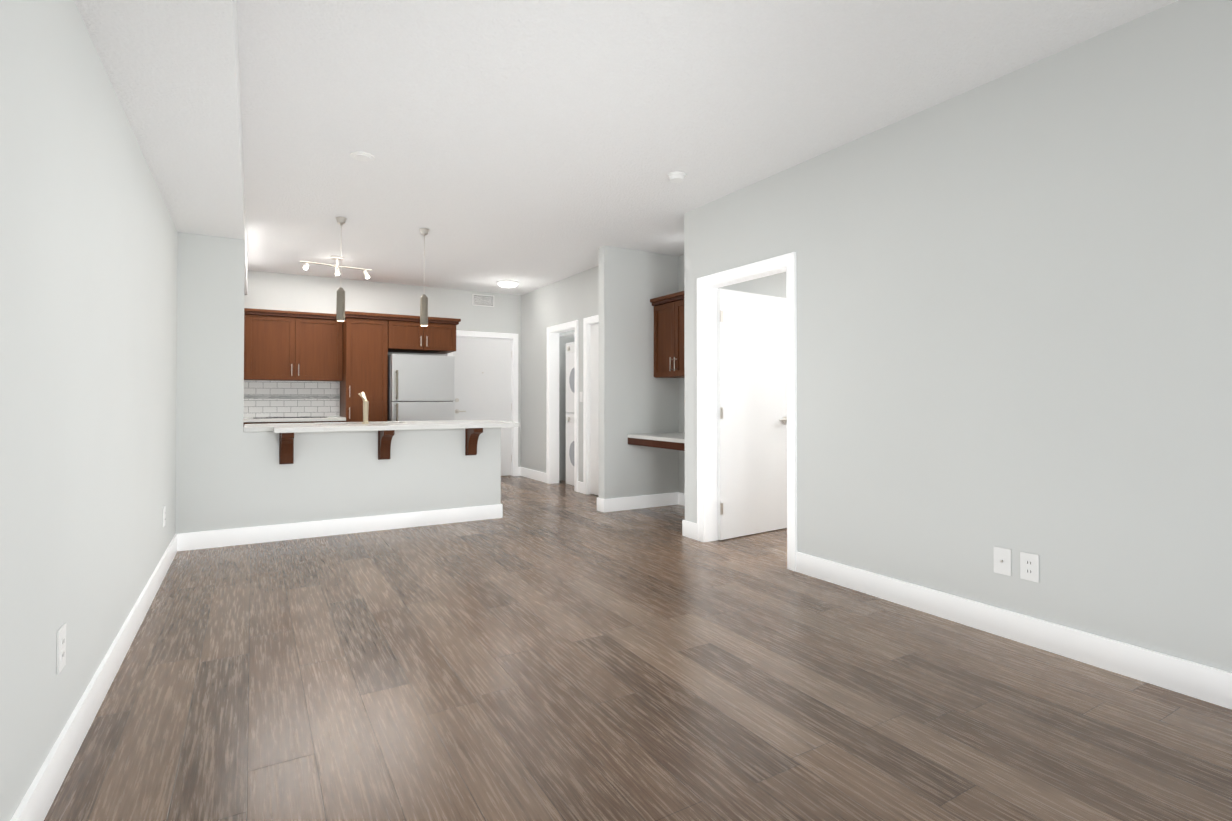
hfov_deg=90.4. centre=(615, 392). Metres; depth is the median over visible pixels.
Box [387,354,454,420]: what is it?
fridge
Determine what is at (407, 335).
upper cabinet
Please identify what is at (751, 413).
bedroom door
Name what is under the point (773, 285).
wall
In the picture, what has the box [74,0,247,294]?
ceiling
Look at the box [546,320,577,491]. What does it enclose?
door frame
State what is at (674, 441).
shelf
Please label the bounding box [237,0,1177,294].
ceiling
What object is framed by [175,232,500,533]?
wall
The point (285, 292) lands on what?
wall
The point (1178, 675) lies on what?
baseboard
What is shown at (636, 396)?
wall
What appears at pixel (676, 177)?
smoke detector
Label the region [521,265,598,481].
wall
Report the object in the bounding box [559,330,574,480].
wall
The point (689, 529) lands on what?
baseboard
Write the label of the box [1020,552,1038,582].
duplex electrical outlet
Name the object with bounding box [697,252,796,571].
door frame
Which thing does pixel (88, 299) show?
wall
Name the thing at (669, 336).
upper cabinet
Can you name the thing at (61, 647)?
electrical outlet
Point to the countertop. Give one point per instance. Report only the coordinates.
(282, 419)
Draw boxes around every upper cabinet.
[244,308,254,379]
[251,312,342,383]
[391,316,458,353]
[650,291,684,377]
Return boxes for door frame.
[447,330,517,475]
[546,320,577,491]
[583,315,598,493]
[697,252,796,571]
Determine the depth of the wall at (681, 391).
6.61 m
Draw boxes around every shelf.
[559,332,574,337]
[627,432,684,450]
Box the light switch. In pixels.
[580,392,582,401]
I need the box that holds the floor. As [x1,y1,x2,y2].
[44,475,1231,820]
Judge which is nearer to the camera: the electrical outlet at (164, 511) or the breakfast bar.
the electrical outlet at (164, 511)
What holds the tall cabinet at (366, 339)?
on the floor
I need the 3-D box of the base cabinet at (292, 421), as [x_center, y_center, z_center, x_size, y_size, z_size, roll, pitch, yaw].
[-4.086,0.776,7.223,0.626,0.879,0.598,0,-1,-31]
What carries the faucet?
on the breakfast bar
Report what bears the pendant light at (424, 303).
hanging from the ceiling at (531, 144)
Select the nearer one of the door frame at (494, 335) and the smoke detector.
the smoke detector
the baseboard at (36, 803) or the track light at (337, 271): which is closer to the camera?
the baseboard at (36, 803)
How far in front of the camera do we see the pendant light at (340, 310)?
5.24 m
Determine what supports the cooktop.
in the countertop
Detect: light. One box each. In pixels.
[300,256,371,278]
[336,217,346,321]
[419,228,428,325]
[497,280,518,287]
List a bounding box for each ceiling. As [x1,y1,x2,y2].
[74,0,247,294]
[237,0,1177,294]
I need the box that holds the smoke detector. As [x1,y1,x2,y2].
[667,171,686,182]
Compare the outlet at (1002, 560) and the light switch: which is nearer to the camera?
the outlet at (1002, 560)
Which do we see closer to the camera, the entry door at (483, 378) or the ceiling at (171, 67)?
the ceiling at (171, 67)
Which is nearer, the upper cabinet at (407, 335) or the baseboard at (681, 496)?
the baseboard at (681, 496)
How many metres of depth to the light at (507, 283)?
8.04 m
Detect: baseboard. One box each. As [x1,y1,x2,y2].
[10,533,181,820]
[182,504,502,550]
[518,467,545,482]
[597,497,601,510]
[602,492,677,511]
[678,492,684,505]
[682,520,696,538]
[796,552,1231,708]
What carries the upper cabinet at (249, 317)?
attached to the wall at (285, 292)
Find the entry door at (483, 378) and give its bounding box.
[453,336,511,475]
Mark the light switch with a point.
(581, 396)
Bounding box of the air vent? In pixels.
[472,294,493,306]
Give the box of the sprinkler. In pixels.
[350,151,374,161]
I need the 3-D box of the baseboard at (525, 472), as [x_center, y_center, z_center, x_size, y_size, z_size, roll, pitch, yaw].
[-1.185,1.167,8.730,0.020,0.130,0.970,0,-1,-31]
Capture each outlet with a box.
[56,623,65,674]
[163,506,165,526]
[994,546,1010,575]
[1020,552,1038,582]
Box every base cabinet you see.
[291,420,302,422]
[303,420,346,422]
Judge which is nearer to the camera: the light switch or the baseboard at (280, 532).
the baseboard at (280, 532)
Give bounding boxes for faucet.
[358,392,368,423]
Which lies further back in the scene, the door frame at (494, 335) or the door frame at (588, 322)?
the door frame at (494, 335)
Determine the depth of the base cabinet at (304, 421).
7.23 m
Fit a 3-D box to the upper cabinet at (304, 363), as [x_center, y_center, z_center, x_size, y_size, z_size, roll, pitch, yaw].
[-3.961,-0.549,7.487,1.096,0.795,0.298,0,-1,-31]
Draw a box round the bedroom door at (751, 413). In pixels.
[717,288,786,539]
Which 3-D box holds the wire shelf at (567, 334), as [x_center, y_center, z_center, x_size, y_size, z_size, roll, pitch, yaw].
[-0.396,-0.783,8.126,0.370,0.030,1.170,0,-1,-31]
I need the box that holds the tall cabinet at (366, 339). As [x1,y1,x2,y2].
[339,312,390,421]
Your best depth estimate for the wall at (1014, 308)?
2.83 m
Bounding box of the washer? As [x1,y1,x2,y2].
[566,342,574,485]
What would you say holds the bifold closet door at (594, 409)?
in the wall at (571, 298)
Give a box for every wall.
[0,0,177,820]
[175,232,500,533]
[244,270,520,466]
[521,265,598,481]
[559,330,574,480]
[599,245,678,498]
[678,255,684,492]
[684,0,1231,672]
[718,272,786,297]
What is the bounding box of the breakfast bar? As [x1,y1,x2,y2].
[244,392,518,463]
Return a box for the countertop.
[243,416,346,423]
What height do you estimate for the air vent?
0.170 m
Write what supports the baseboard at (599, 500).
attached to the wall at (636, 396)
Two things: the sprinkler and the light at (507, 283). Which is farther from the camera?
the light at (507, 283)
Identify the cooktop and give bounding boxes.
[251,416,278,419]
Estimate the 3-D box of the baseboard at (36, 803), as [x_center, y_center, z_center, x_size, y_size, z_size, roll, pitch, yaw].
[-1.437,1.088,1.455,0.014,0.130,7.280,0,-1,-31]
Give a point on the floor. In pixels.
(554, 651)
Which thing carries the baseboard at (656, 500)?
attached to the wall at (636, 396)
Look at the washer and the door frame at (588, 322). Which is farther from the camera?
the washer
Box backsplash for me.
[244,380,339,416]
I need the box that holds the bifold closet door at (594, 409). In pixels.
[590,324,598,495]

